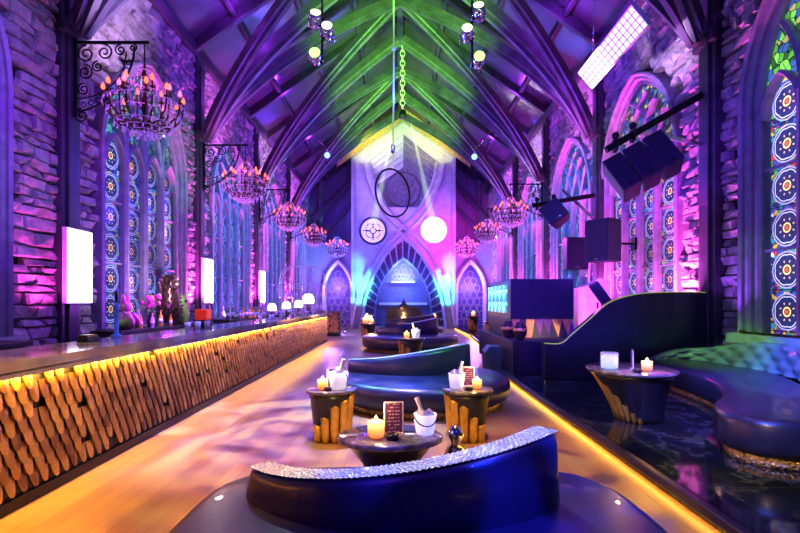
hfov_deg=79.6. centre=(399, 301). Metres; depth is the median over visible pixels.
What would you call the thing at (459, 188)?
beam
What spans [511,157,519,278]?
pillar
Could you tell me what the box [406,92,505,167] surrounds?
beam
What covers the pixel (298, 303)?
table lamp
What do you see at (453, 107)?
beam
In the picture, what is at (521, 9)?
beam
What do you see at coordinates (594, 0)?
wire
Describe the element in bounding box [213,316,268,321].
countertop
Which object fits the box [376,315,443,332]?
sofa
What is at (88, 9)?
beam
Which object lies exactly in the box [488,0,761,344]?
wall
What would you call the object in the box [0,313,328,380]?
countertop
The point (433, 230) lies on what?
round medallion
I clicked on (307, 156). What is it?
beam
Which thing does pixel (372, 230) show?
round medallion
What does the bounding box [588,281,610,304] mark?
monitor speaker
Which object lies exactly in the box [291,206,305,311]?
window
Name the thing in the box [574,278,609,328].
panel
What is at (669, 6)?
beam
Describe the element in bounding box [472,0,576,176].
beam
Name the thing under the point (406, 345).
side table
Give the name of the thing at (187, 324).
tumbler
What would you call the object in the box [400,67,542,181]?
beam
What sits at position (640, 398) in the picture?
side table
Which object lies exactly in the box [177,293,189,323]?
figurine
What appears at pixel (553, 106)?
beam
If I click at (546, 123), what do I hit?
pillar
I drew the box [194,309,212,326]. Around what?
napkin holder
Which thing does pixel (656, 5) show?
beam
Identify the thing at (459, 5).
beam
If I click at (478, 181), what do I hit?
beam
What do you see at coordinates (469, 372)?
menu stand
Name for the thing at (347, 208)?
beam
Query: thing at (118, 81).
candle
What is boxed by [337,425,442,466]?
coffee table
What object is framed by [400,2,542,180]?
beam
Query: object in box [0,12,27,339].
window
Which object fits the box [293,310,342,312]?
countertop
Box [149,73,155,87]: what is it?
candle
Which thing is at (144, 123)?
chandelier
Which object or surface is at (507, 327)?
urn
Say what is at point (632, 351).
menu stand
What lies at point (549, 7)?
beam
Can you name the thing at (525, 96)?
beam
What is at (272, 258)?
window
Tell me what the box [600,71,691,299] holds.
window
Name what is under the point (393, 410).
menu stand
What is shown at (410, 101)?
beam
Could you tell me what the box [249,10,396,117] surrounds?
beam
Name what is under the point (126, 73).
candle
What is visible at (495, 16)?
beam
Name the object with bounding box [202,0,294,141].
beam
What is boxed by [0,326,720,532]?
floor
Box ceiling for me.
[163,0,628,183]
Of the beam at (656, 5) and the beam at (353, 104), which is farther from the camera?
the beam at (353, 104)
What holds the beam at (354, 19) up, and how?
attached to the pillar at (198, 203)
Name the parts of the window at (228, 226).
stained glass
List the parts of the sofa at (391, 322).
seat, backrest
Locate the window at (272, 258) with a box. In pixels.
[260,182,284,314]
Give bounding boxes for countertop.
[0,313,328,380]
[0,340,32,349]
[90,323,193,337]
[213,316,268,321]
[213,316,268,324]
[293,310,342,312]
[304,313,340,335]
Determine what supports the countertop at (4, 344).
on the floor
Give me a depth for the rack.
19.45 m
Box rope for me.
[391,0,395,143]
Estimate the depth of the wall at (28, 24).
8.12 m
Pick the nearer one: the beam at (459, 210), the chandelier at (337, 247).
the chandelier at (337, 247)
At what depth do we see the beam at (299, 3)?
18.95 m
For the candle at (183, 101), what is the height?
0.260 m
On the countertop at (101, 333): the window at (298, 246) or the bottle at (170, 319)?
the bottle at (170, 319)
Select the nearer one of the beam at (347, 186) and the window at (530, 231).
the window at (530, 231)
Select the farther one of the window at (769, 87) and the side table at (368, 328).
the side table at (368, 328)
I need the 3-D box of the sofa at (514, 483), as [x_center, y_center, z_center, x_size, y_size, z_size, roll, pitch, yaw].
[0.090,1.115,2.208,2.540,0.830,2.197,0,0,0]
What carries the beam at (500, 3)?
attached to the ceiling
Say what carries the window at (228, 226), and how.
in the wall at (28, 24)
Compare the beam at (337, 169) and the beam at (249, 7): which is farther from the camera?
the beam at (337, 169)
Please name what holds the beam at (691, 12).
attached to the pillar at (711, 115)
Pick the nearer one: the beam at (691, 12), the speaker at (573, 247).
the beam at (691, 12)
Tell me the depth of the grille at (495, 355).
9.79 m
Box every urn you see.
[501,321,513,337]
[513,322,526,339]
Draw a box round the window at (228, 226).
[205,143,250,319]
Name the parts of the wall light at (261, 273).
light panel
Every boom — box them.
[531,189,594,218]
[604,92,702,152]
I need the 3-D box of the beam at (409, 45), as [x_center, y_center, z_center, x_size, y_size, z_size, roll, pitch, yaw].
[2.771,-7.429,18.500,5.634,5.597,0.300,0,0,0]
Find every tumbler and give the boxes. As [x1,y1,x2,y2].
[184,322,190,329]
[195,321,200,329]
[204,321,209,327]
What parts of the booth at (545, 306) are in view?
plinth panel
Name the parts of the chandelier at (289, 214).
wall bracket, stem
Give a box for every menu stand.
[327,368,332,386]
[384,401,402,435]
[462,367,474,386]
[628,349,633,369]
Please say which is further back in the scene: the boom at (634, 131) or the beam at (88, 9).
the boom at (634, 131)
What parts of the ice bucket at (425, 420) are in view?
handle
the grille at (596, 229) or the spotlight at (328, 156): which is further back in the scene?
the spotlight at (328, 156)
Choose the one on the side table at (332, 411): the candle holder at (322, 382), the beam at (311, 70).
the candle holder at (322, 382)
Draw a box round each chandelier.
[74,37,185,140]
[203,142,269,203]
[259,188,305,231]
[290,214,326,246]
[325,236,348,257]
[455,228,477,257]
[474,207,512,243]
[494,182,542,228]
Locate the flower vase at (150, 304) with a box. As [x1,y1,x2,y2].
[139,293,161,326]
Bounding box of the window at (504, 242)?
[497,201,511,281]
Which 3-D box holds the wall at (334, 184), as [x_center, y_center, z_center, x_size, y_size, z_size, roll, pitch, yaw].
[-0.075,-5.120,31.150,12.390,13.300,0.300,0,0,0]
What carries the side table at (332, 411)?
on the floor
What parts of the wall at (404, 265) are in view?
moulding, voussoir trim, moulding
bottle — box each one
[139,314,142,327]
[150,313,154,327]
[159,310,162,325]
[169,314,172,325]
[221,306,224,318]
[249,306,251,317]
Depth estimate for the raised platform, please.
4.38 m
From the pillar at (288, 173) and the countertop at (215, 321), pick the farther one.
the pillar at (288, 173)
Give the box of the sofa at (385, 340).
[362,318,457,353]
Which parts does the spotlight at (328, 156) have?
arm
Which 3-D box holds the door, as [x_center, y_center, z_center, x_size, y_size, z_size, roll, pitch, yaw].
[-3.820,-0.545,29.600,1.960,4.150,0.400,0,0,0]
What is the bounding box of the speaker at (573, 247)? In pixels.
[563,237,587,269]
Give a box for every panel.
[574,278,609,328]
[578,2,652,88]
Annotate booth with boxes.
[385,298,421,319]
[479,279,573,373]
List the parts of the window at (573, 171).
stained glass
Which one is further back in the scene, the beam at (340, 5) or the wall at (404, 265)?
the wall at (404, 265)
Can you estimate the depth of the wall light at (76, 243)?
8.29 m
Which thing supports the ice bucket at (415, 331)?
on the side table at (406, 345)
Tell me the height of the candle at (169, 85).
0.260 m
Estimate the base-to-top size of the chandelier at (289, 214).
1.788 m
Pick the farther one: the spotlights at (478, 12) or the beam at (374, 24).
the beam at (374, 24)
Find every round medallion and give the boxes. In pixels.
[359,217,386,244]
[419,216,447,244]
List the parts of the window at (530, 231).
stained glass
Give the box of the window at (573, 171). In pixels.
[550,137,592,322]
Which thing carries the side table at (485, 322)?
on the raised platform
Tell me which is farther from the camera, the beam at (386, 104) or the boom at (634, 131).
the beam at (386, 104)
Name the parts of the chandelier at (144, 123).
wall bracket, arm, arm, arm, arm, arm, arm, stem, arm, arm, arm, arm, arm, arm, arm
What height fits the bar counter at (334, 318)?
1.140 m
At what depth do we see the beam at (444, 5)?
19.52 m
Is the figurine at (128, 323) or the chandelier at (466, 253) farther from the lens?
the chandelier at (466, 253)
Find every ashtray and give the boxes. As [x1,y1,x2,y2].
[324,386,331,390]
[386,432,398,440]
[465,386,472,390]
[633,368,641,372]
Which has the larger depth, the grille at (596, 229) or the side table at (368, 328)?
the side table at (368, 328)
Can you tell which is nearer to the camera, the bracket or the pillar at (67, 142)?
the pillar at (67, 142)
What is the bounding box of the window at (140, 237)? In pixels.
[86,62,193,330]
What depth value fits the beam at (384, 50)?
18.77 m
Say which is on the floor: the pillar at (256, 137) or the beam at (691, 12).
the pillar at (256, 137)
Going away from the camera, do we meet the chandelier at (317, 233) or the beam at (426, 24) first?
the beam at (426, 24)
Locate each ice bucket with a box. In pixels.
[328,358,347,389]
[411,323,420,337]
[413,397,436,435]
[448,361,464,388]
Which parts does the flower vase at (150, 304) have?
stem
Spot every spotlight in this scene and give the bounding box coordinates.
[313,132,331,159]
[470,130,490,160]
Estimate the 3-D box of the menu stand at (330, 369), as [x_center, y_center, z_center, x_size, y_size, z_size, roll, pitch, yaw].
[-0.800,0.866,5.480,0.060,0.207,0.124,0,0,16]
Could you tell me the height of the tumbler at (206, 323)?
0.121 m
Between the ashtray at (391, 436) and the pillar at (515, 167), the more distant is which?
the pillar at (515, 167)
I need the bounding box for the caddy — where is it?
[76,334,99,341]
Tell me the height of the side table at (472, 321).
0.720 m
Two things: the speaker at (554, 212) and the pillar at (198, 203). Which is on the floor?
the pillar at (198, 203)
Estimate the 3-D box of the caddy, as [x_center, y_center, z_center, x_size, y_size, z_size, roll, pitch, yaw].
[-3.280,0.381,5.050,0.120,0.075,0.200,0,0,0]
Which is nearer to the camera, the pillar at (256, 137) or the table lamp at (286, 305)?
the table lamp at (286, 305)
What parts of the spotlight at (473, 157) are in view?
arm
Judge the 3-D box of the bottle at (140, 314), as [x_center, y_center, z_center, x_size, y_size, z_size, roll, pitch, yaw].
[-5.230,0.390,9.688,0.074,0.280,0.074,0,0,0]
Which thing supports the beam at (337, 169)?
attached to the ceiling
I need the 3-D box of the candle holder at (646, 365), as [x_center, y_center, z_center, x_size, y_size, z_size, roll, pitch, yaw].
[2.830,0.711,5.500,0.120,0.156,0.120,0,0,0]
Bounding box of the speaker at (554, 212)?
[538,197,568,228]
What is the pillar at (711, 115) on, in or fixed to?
on the floor
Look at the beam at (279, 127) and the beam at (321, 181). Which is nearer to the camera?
the beam at (279, 127)
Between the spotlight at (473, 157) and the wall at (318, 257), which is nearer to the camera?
the spotlight at (473, 157)
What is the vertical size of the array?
1.133 m
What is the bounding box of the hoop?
[374,144,409,217]
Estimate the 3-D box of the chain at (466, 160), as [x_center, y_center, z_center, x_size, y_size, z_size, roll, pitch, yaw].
[3.750,-6.492,27.000,0.021,4.705,0.024,0,0,0]
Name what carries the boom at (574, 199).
attached to the pillar at (599, 94)
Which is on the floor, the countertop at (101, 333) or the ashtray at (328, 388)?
the countertop at (101, 333)
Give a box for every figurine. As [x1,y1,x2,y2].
[119,293,140,329]
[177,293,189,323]
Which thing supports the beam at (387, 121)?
attached to the pillar at (288, 173)
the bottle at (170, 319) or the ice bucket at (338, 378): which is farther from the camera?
the bottle at (170, 319)
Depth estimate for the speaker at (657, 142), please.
7.65 m
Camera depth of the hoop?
10.99 m
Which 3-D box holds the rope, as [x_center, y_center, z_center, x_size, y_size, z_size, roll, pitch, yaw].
[-0.140,-7.304,11.000,0.105,7.372,0.105,0,0,-23]
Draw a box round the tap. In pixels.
[111,291,125,336]
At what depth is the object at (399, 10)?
20.24 m
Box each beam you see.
[67,0,115,39]
[69,0,128,40]
[71,0,101,36]
[148,0,310,193]
[194,0,271,51]
[200,0,337,142]
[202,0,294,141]
[202,0,399,142]
[223,0,327,176]
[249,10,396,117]
[258,35,400,187]
[258,66,399,180]
[260,2,399,186]
[267,49,396,138]
[275,0,355,57]
[291,73,399,211]
[291,91,399,212]
[292,90,397,169]
[295,0,350,158]
[301,108,397,179]
[301,111,398,201]
[302,91,371,142]
[307,180,350,226]
[310,158,350,190]
[315,202,350,239]
[319,179,323,242]
[347,160,350,242]
[353,0,374,126]
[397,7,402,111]
[400,0,595,138]
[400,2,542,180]
[400,35,544,181]
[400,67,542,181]
[400,91,513,205]
[402,114,512,202]
[403,10,547,113]
[403,49,529,135]
[403,77,512,204]
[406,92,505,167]
[425,0,446,124]
[432,92,513,152]
[444,0,522,55]
[456,162,488,188]
[456,181,489,226]
[456,203,490,242]
[459,0,504,122]
[462,0,596,138]
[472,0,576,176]
[476,179,480,242]
[486,0,643,193]
[505,0,594,137]
[528,0,601,46]
[644,0,707,48]
[659,0,709,47]
[674,0,705,45]
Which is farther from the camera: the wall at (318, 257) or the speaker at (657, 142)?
the wall at (318, 257)
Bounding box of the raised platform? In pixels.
[454,324,799,532]
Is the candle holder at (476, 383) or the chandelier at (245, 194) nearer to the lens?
the candle holder at (476, 383)
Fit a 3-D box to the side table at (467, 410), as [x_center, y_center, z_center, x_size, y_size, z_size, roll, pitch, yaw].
[0.760,1.250,5.400,0.570,0.560,0.570,0,0,0]
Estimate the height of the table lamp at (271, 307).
0.384 m
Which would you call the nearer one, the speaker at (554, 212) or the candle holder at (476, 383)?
the candle holder at (476, 383)
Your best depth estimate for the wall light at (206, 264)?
13.87 m
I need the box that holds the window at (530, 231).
[518,176,541,278]
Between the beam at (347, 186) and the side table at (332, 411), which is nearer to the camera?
the side table at (332, 411)
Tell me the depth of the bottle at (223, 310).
14.64 m
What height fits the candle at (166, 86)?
0.260 m
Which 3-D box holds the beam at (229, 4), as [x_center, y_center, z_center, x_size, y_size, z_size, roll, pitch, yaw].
[-4.650,-8.115,14.500,0.140,0.200,33.000,0,0,0]
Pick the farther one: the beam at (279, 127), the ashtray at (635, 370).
the beam at (279, 127)
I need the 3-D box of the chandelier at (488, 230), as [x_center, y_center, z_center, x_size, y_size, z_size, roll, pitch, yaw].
[4.545,-3.726,23.381,1.897,1.788,1.350,0,0,4]
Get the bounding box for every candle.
[99,82,106,97]
[104,76,110,91]
[115,78,121,92]
[121,74,127,88]
[121,100,126,111]
[122,70,129,84]
[134,88,140,101]
[142,76,149,91]
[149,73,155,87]
[163,82,169,97]
[168,83,172,97]
[177,91,182,104]
[180,98,185,111]
[601,354,616,368]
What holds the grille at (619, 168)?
attached to the array
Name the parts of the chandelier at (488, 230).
stem, wall bracket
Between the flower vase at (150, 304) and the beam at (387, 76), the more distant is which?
the beam at (387, 76)
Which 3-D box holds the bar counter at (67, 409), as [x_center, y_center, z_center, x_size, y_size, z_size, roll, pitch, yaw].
[-3.110,0.975,9.905,0.720,1.110,17.510,0,0,0]
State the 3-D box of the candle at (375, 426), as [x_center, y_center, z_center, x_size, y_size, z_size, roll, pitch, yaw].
[-0.200,1.035,4.000,0.144,0.188,0.144,0,0,0]
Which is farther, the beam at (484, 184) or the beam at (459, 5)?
the beam at (484, 184)
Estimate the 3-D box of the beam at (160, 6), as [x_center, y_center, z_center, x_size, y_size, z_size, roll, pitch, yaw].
[-5.900,-7.155,14.500,0.320,0.330,33.000,0,0,0]
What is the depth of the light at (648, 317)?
8.62 m
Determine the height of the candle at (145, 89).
0.260 m
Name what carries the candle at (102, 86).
on the chandelier at (144, 123)
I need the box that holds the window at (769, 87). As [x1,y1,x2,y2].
[726,0,799,345]
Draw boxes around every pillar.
[46,0,86,342]
[189,56,207,319]
[251,127,261,308]
[285,166,291,304]
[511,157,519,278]
[540,118,550,278]
[589,75,606,278]
[692,0,731,346]
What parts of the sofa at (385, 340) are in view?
backrest, seat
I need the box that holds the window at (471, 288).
[456,260,486,324]
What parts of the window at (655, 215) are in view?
stained glass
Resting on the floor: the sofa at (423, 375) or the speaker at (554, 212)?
the sofa at (423, 375)
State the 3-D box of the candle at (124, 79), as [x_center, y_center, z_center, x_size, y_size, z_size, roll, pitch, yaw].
[-4.470,-3.580,7.780,0.110,0.260,0.105,0,0,0]
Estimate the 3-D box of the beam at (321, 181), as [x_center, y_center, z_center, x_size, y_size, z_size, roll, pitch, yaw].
[-5.000,-5.720,30.550,0.280,4.100,0.300,0,0,0]
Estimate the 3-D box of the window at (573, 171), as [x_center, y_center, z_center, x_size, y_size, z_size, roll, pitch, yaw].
[5.700,-2.425,16.050,0.440,6.190,3.920,0,0,0]
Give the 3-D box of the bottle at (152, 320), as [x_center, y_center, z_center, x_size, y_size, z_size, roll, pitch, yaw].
[-5.060,0.379,9.812,0.080,0.302,0.080,0,0,36]
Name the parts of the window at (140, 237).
stained glass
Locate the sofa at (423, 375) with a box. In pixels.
[346,343,509,418]
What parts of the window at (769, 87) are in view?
lattice rail, stained glass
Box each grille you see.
[490,350,500,372]
[585,218,606,260]
[604,152,640,188]
[623,141,661,176]
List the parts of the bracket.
wall plate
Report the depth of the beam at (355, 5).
19.51 m
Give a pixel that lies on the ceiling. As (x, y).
(196, 16)
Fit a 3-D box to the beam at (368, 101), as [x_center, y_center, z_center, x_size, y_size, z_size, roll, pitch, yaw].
[-2.866,-7.422,22.941,7.041,5.596,0.264,0,0,35]
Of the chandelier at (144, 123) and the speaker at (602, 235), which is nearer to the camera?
the chandelier at (144, 123)
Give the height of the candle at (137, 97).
0.260 m
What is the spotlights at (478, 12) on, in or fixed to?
hanging from the ceiling
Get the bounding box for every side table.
[305,385,355,443]
[360,323,376,336]
[397,337,424,354]
[442,385,492,443]
[466,316,479,330]
[484,321,488,328]
[585,362,679,423]
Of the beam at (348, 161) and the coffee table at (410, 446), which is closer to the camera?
the coffee table at (410, 446)
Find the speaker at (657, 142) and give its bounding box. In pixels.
[644,129,682,165]
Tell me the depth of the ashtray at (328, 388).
5.22 m
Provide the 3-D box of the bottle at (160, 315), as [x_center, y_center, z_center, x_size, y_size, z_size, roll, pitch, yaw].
[-5.230,0.352,10.500,0.095,0.357,0.095,0,0,19]
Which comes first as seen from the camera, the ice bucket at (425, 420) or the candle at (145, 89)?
the ice bucket at (425, 420)
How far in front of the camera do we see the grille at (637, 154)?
7.73 m
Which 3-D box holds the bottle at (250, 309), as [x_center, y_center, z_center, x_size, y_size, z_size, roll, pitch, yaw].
[-5.060,0.330,16.236,0.106,0.401,0.106,0,0,27]
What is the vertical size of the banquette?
0.800 m
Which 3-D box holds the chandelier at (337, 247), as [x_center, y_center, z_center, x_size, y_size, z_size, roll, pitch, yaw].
[-3.550,-3.296,27.000,1.350,1.688,1.345,0,0,0]
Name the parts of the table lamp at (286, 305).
lamp shade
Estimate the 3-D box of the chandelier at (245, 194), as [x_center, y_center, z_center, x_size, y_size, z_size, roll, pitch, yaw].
[-4.710,-3.726,13.826,1.853,1.788,1.345,0,0,-17]
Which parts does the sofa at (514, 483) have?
backrest, seat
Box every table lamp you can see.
[267,303,276,314]
[282,302,290,315]
[294,300,302,314]
[302,294,313,312]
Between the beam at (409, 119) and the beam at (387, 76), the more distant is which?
the beam at (409, 119)
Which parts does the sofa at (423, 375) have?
backrest, seat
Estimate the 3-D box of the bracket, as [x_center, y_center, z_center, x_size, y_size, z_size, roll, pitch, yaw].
[5.412,-1.398,11.550,0.520,0.300,0.200,0,0,0]
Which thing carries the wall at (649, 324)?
on the raised platform
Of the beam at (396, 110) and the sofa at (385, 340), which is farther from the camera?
the beam at (396, 110)
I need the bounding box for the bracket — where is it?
[621,237,636,250]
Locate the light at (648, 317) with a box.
[544,292,705,343]
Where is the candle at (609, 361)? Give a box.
[601,354,616,368]
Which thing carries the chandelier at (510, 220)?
attached to the pillar at (546, 123)
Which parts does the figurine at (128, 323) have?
sash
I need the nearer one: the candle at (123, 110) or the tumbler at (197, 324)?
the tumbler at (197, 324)
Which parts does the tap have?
handle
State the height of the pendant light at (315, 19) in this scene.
4.167 m
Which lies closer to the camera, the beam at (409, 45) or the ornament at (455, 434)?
the ornament at (455, 434)
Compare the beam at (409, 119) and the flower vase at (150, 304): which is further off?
the beam at (409, 119)
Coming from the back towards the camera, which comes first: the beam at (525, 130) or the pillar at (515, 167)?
the pillar at (515, 167)
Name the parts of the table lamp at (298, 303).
lamp shade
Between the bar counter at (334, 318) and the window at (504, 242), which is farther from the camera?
the window at (504, 242)
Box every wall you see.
[0,0,309,346]
[306,243,492,320]
[308,166,488,242]
[337,108,469,328]
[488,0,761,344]
[541,292,705,378]
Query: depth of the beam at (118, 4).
8.58 m
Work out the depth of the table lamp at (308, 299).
17.45 m
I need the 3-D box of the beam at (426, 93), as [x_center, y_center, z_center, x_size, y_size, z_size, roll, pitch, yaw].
[2.767,-7.424,22.186,6.130,5.581,0.263,0,0,-25]
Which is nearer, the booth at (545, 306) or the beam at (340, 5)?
the booth at (545, 306)
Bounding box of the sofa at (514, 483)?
[169,426,667,532]
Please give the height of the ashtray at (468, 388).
0.040 m
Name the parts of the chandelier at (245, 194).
wall bracket, stem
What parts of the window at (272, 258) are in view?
stained glass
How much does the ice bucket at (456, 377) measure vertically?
0.304 m
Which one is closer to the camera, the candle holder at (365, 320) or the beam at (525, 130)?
the candle holder at (365, 320)
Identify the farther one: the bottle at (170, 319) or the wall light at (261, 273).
the wall light at (261, 273)
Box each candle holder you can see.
[317,376,327,389]
[362,316,368,323]
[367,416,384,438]
[472,377,481,388]
[641,358,652,370]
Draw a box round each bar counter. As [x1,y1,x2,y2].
[0,313,328,518]
[293,310,342,335]
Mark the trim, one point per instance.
(717, 516)
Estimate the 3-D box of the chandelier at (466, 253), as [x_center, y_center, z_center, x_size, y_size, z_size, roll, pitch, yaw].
[3.750,-3.296,27.000,1.350,1.688,1.345,0,0,0]
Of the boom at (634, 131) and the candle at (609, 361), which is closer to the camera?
the candle at (609, 361)
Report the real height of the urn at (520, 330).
0.350 m
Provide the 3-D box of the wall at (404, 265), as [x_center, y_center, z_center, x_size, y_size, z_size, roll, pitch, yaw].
[0.200,-4.847,29.300,7.800,12.946,3.200,0,0,0]
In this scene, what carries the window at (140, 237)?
in the wall at (28, 24)
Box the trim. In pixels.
[452,326,754,532]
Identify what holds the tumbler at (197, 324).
on the bar counter at (67, 409)
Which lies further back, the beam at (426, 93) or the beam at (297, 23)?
the beam at (426, 93)
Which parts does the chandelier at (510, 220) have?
stem, wall bracket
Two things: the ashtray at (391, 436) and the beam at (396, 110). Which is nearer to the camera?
the ashtray at (391, 436)
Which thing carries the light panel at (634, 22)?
hanging from the wire
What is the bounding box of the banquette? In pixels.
[648,341,799,470]
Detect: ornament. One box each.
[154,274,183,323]
[444,425,464,454]
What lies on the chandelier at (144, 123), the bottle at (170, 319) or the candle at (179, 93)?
the candle at (179, 93)
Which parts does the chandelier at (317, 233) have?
wall bracket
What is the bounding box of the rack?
[278,266,326,331]
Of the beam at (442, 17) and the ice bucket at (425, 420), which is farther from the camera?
the beam at (442, 17)
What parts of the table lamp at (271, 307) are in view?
lamp shade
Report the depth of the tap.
5.70 m
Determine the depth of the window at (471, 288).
29.72 m
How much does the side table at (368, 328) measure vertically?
0.720 m
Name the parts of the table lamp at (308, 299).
lamp shade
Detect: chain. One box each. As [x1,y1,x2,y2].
[398,45,406,118]
[466,160,466,227]
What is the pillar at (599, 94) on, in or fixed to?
on the floor
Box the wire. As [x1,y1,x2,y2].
[592,0,594,53]
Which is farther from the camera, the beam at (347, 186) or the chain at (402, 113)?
the beam at (347, 186)
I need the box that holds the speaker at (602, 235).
[585,217,620,262]
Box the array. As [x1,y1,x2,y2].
[602,129,684,202]
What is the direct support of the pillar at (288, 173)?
on the floor
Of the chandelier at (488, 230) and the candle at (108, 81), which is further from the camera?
the chandelier at (488, 230)

